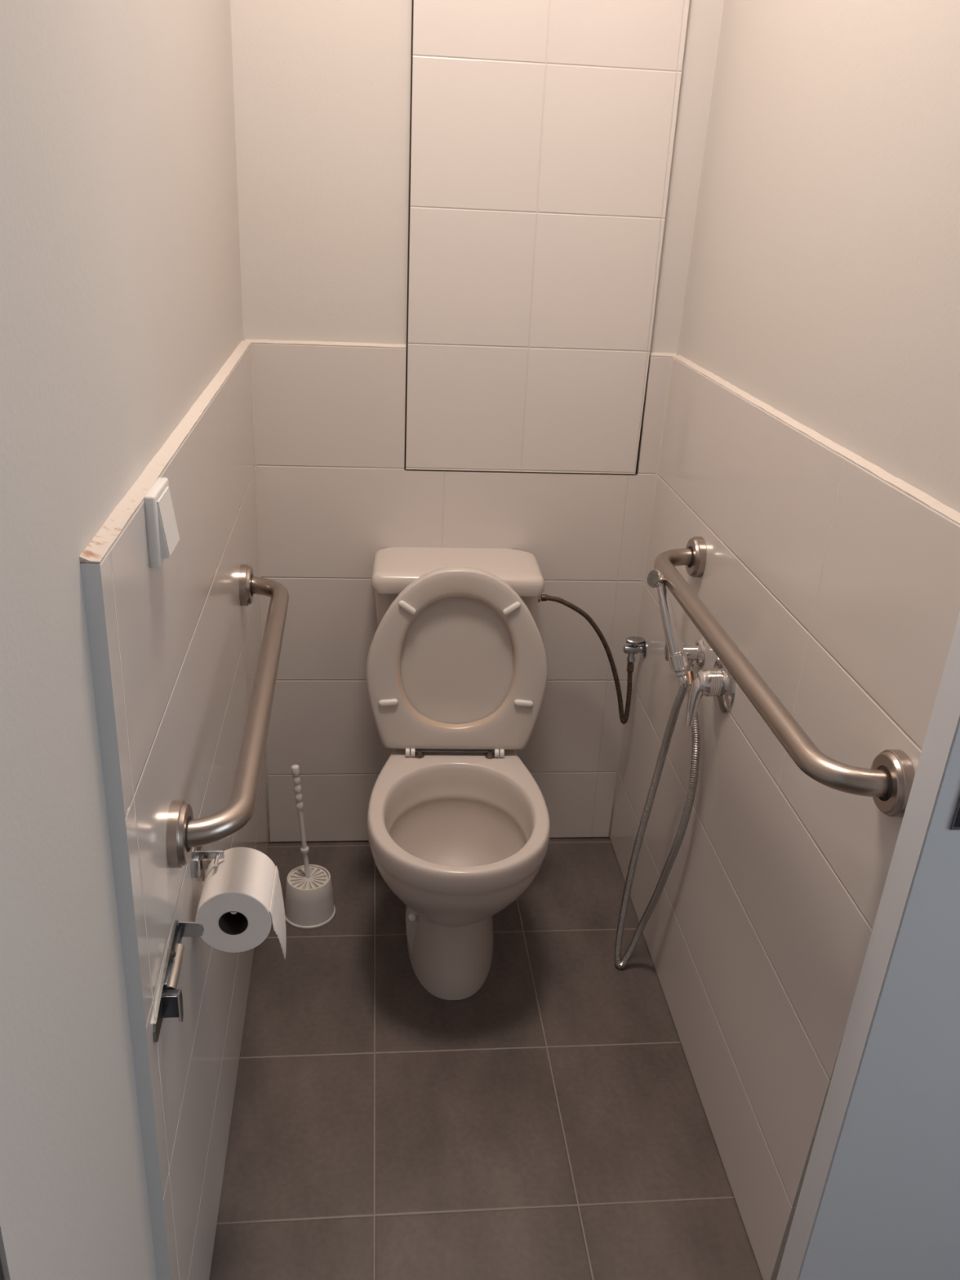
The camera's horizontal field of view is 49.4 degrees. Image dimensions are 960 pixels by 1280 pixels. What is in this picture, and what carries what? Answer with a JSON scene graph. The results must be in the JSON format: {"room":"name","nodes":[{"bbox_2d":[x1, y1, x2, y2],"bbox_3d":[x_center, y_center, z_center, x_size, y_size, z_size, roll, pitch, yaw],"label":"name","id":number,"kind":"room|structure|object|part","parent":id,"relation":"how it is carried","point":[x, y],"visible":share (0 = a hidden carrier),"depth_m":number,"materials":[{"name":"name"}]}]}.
{"room":"toilet room","nodes":[
{"label":"toilet room","id":0,"kind":"room"},
{"bbox_2d":[0,0,243,1279],"bbox_3d":[-0.467,-0.506,1.232,0.224,2.900,1.745,0,23,-6],"label":"wall","id":1,"kind":"structure","parent":0,"point":[121,291],"depth_m":0.85,"materials":[{"name":"grey paint"}]},
{"bbox_2d":[0,1257,4,1279],"bbox_3d":[-0.408,0.215,0.571,0.212,2.100,0.044,0,23,-6],"label":"trim","id":2,"kind":"structure","parent":1,"relation":"attached to","point":[2,1275],"depth_m":0.68,"materials":[{"name":"grey metal"}]},
{"bbox_2d":[143,477,179,568],"bbox_3d":[-0.334,-0.124,1.098,0.021,0.077,0.078,0,23,-6],"label":"light switch","id":3,"kind":"object","parent":1,"relation":"attached to","point":[162,534],"visible":1,"depth_m":1.07,"materials":[{"name":"white plastic"}]},
{"bbox_2d":[79,340,250,563],"bbox_3d":[-0.396,-0.333,1.479,0.016,0.007,1.343,0,23,-7],"label":"trim","id":4,"kind":"structure","parent":1,"relation":"attached to","point":[100,545],"depth_m":1.13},
{"bbox_2d":[80,344,268,1279],"bbox_3d":[-0.426,0.216,1.714,0.022,1.189,1.344,0,23,-7],"label":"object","id":5,"kind":"structure","parent":1,"relation":"attached to","point":[174,648],"depth_m":1.29,"materials":[{"name":"tile"}]},
{"bbox_2d":[152,920,204,1042],"bbox_3d":[-0.340,0.386,1.177,0.033,0.059,0.161,0,23,-6],"label":"toilet roll holder","id":6,"kind":"object","parent":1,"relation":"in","point":[170,1000],"depth_m":1.16,"materials":[{"name":"metal"}]},
{"bbox_3d":[-0.353,0.380,1.173,0.004,0.043,0.161,0,23,-7],"label":"plate","id":7,"kind":"part","parent":6,"relation":"part of","materials":[{"name":"metal"}]},
{"bbox_3d":[-0.352,0.365,1.196,0.005,0.014,0.102,0,23,-6],"label":"guide rail","id":8,"kind":"part","parent":6,"relation":"part of","materials":[{"name":"grey metal"}]},
{"bbox_2d":[190,845,236,914],"bbox_3d":[-0.340,0.313,1.391,0.080,0.099,0.117,0,23,-6],"label":"toilet roll holder","id":9,"kind":"object","parent":1,"relation":"attached to","point":[206,856],"visible":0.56,"depth_m":1.38,"materials":[{"name":"metal"}]},
{"bbox_3d":[-0.378,0.275,1.394,0.004,0.035,0.075,0,23,-6],"label":"wall plate","id":10,"kind":"part","parent":9,"relation":"part of","materials":[{"name":"metal"}]},
{"bbox_3d":[-0.358,0.285,1.385,0.036,0.012,0.004,0,23,-6],"label":"arm","id":11,"kind":"part","parent":9,"relation":"part of","materials":[{"name":"metal"}]},
{"bbox_2d":[195,847,286,961],"bbox_3d":[-0.320,0.391,1.408,0.105,0.196,0.100,0,23,-6],"label":"toilet roll","id":12,"kind":"object","parent":9,"relation":"on","point":[246,882],"visible":1,"depth_m":1.35,"materials":[{"name":"paper"},{"name":"cardboard"}]},
{"bbox_2d":[165,564,288,867],"bbox_3d":[-0.356,0.062,1.579,0.092,0.090,0.874,0,23,-7],"label":"grab bar","id":13,"kind":"object","parent":1,"relation":"attached to","point":[184,833],"visible":1,"depth_m":1.36,"materials":[{"name":"silver metal"}]},
{"bbox_2d":[230,0,724,461],"bbox_3d":[0.011,-0.862,2.115,1.350,2.900,0.138,0,23,-6],"label":"wall","id":14,"kind":"structure","parent":0,"point":[322,88],"depth_m":2.00,"materials":[{"name":"grey paint"}]},
{"bbox_2d":[250,342,270,842],"bbox_3d":[-0.488,-0.050,2.327,0.010,1.189,0.004,0,23,-6],"label":"trim","id":15,"kind":"structure","parent":14,"relation":"attached to","point":[251,345],"depth_m":2.24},
{"bbox_2d":[244,338,406,348],"bbox_3d":[-0.312,-0.601,2.113,0.323,0.007,0.012,0,23,-6],"label":"trim","id":16,"kind":"structure","parent":14,"relation":"attached to","point":[257,341],"depth_m":2.11,"materials":[{"name":"beige tile"}]},
{"bbox_2d":[252,342,671,841],"bbox_3d":[-0.058,-0.051,2.377,0.880,1.189,0.012,0,23,-6],"label":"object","id":17,"kind":"structure","parent":14,"relation":"attached to","point":[335,491],"depth_m":2.31,"materials":[{"name":"tile"}]},
{"bbox_2d":[404,0,689,474],"bbox_3d":[0.124,-0.987,1.989,0.514,1.360,0.012,0,23,-6],"label":"access panel","id":18,"kind":"object","parent":14,"relation":"attached to","point":[542,132],"visible":1,"depth_m":2.05,"materials":[{"name":"tile"}]},
{"bbox_2d":[608,356,673,837],"bbox_3d":[0.365,-0.046,2.414,0.026,1.189,0.004,0,23,-6],"label":"trim","id":19,"kind":"structure","parent":14,"relation":"attached to","point":[672,357],"depth_m":2.34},
{"bbox_2d":[649,352,676,356],"bbox_3d":[0.385,-0.597,2.185,0.057,0.007,0.012,0,23,-6],"label":"trim","id":20,"kind":"structure","parent":14,"relation":"attached to","point":[654,354],"depth_m":2.18,"materials":[{"name":"beige tile"}]},
{"bbox_2d":[208,836,763,1279],"bbox_3d":[0.135,1.222,1.054,3.800,0.080,3.750,0,23,-6],"label":"floor","id":21,"kind":"structure","parent":0,"point":[548,1121],"depth_m":1.84,"materials":[{"name":"tile"}]},
{"bbox_2d":[284,864,335,928],"bbox_3d":[-0.378,0.564,2.307,0.115,0.095,0.115,0,23,-6],"label":"toilet brush holder","id":22,"kind":"object","parent":21,"relation":"on","point":[304,908],"visible":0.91,"depth_m":2.27,"materials":[{"name":"white plastic"}]},
{"bbox_2d":[288,764,328,888],"bbox_3d":[-0.373,0.433,2.251,0.086,0.356,0.086,0,23,-6],"label":"toilet brush","id":23,"kind":"object","parent":22,"relation":"in","point":[306,877],"visible":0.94,"depth_m":2.27,"materials":[{"name":"beige plastic"}]},
{"bbox_3d":[-0.383,0.395,2.241,0.042,0.279,0.018,14,26,24],"label":"handle","id":24,"kind":"part","parent":23,"relation":"part of","materials":[{"name":"white plastic"}]},
{"bbox_2d":[365,546,550,999],"bbox_3d":[-0.049,0.268,2.137,0.374,0.803,0.699,1,23,-4],"label":"toilet","id":25,"kind":"object","parent":21,"relation":"on","point":[459,825],"visible":1,"depth_m":2.14,"materials":[{"name":"beige ceramic"}]},
{"bbox_3d":[-0.047,0.037,2.152,0.371,0.386,0.049,1,23,-4],"label":"seat lid","id":26,"kind":"part","parent":25,"relation":"part of","materials":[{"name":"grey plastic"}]},
{"bbox_3d":[-0.053,0.235,2.193,0.166,0.005,0.005,1,23,-4],"label":"hinge rod","id":27,"kind":"part","parent":25,"relation":"part of","materials":[{"name":"grey metal"}]},
{"bbox_3d":[-0.050,-0.149,2.232,0.359,0.043,0.196,1,23,-4],"label":"cistern lid","id":28,"kind":"part","parent":25,"relation":"part of","materials":[{"name":"beige ceramic"}]},
{"bbox_2d":[541,594,634,724],"bbox_3d":[0.238,0.045,2.334,0.224,0.314,0.029,0,23,-6],"label":"hose","id":29,"kind":"object","parent":25,"relation":"attached to","point":[624,718],"visible":1,"depth_m":2.34,"materials":[{"name":"black rubber"}]},
{"bbox_2d":[676,0,959,512],"bbox_3d":[0.601,-0.573,1.508,0.296,2.900,1.384,0,23,-6],"label":"wall","id":30,"kind":"structure","parent":0,"point":[823,282],"depth_m":1.42,"materials":[{"name":"grey paint"}]},
{"bbox_2d":[622,635,646,662],"bbox_3d":[0.347,0.022,2.350,0.048,0.059,0.042,0,23,-6],"label":"valve","id":31,"kind":"object","parent":30,"relation":"attached to","point":[633,649],"visible":1,"depth_m":2.34,"materials":[{"name":"metal"}]},
{"bbox_3d":[0.348,0.006,2.340,0.043,0.021,0.026,0,23,-6],"label":"handle","id":32,"kind":"part","parent":31,"relation":"part of","materials":[{"name":"metal"}]},
{"bbox_2d":[663,638,705,671],"bbox_3d":[0.376,0.038,1.905,0.076,0.078,0.143,5,23,4],"label":"holder","id":33,"kind":"object","parent":30,"relation":"attached to","point":[696,652],"visible":0.87,"depth_m":1.93,"materials":[{"name":"silver metal"}]},
{"bbox_2d":[613,671,700,968],"bbox_3d":[0.348,0.380,2.020,0.092,0.723,0.136,0,23,-6],"label":"shower hose","id":34,"kind":"object","parent":33,"relation":"hanging from","point":[685,682],"visible":0.98,"depth_m":2.02,"materials":[{"name":"silver metal"}]},
{"bbox_2d":[647,568,687,676],"bbox_3d":[0.332,-0.029,1.843,0.099,0.185,0.030,20,29,35],"label":"shower","id":35,"kind":"object","parent":33,"relation":"in","point":[655,579],"visible":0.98,"depth_m":1.83,"materials":[{"name":"silver metal"}]},
{"bbox_3d":[0.338,-0.021,1.844,0.086,0.168,0.028,23,31,39],"label":"handle","id":36,"kind":"part","parent":35,"relation":"part of","materials":[{"name":"silver metal"}]},
{"bbox_2d":[685,656,735,726],"bbox_3d":[0.394,0.084,1.810,0.063,0.133,0.110,0,23,-6],"label":"mixer tap","id":37,"kind":"object","parent":30,"relation":"attached to","point":[717,682],"visible":0.98,"depth_m":1.79,"materials":[{"name":"silver metal"}]},
{"bbox_3d":[0.380,0.102,1.816,0.037,0.095,0.037,0,23,-6],"label":"lever","id":38,"kind":"part","parent":37,"relation":"part of","materials":[{"name":"silver metal"}]},
{"bbox_3d":[0.419,0.074,1.808,0.012,0.110,0.110,0,23,-6],"label":"wall plate","id":39,"kind":"part","parent":37,"relation":"part of","materials":[{"name":"silver metal"}]},
{"bbox_2d":[653,536,915,817],"bbox_3d":[0.399,0.004,1.580,0.108,0.084,0.905,0,23,-6],"label":"grab bar","id":40,"kind":"object","parent":30,"relation":"attached to","point":[889,780],"visible":0.98,"depth_m":1.31,"materials":[{"name":"silver metal"}]},
{"bbox_2d":[609,357,959,1279],"bbox_3d":[0.424,0.201,1.844,0.034,1.189,1.250,0,23,-5],"label":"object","id":41,"kind":"structure","parent":30,"relation":"attached to","point":[838,586],"depth_m":1.58,"materials":[{"name":"tile"}]},
{"bbox_2d":[672,354,959,524],"bbox_3d":[0.462,-0.347,1.609,0.012,0.007,1.252,0,23,-5],"label":"trim","id":42,"kind":"structure","parent":30,"relation":"attached to","point":[900,484],"depth_m":1.39,"materials":[{"name":"beige tile"}]},
{"bbox_3d":[1.414,-0.380,1.150,1.250,2.900,0.140,0,23,-6],"label":"wall","id":43,"kind":"structure","parent":0,"visible":0},
{"bbox_2d":[776,612,959,1279],"bbox_3d":[0.934,0.047,1.103,0.912,2.090,0.150,0,23,-6],"label":"door","id":44,"kind":"structure","parent":43,"relation":"in","point":[879,1197],"depth_m":1.28,"materials":[{"name":"white paint"}]},
{"bbox_3d":[0.529,0.126,1.073,0.056,0.167,0.012,0,23,-6],"label":"pull plate","id":45,"kind":"part","parent":44,"relation":"part of","materials":[{"name":"metal"}]}
]}

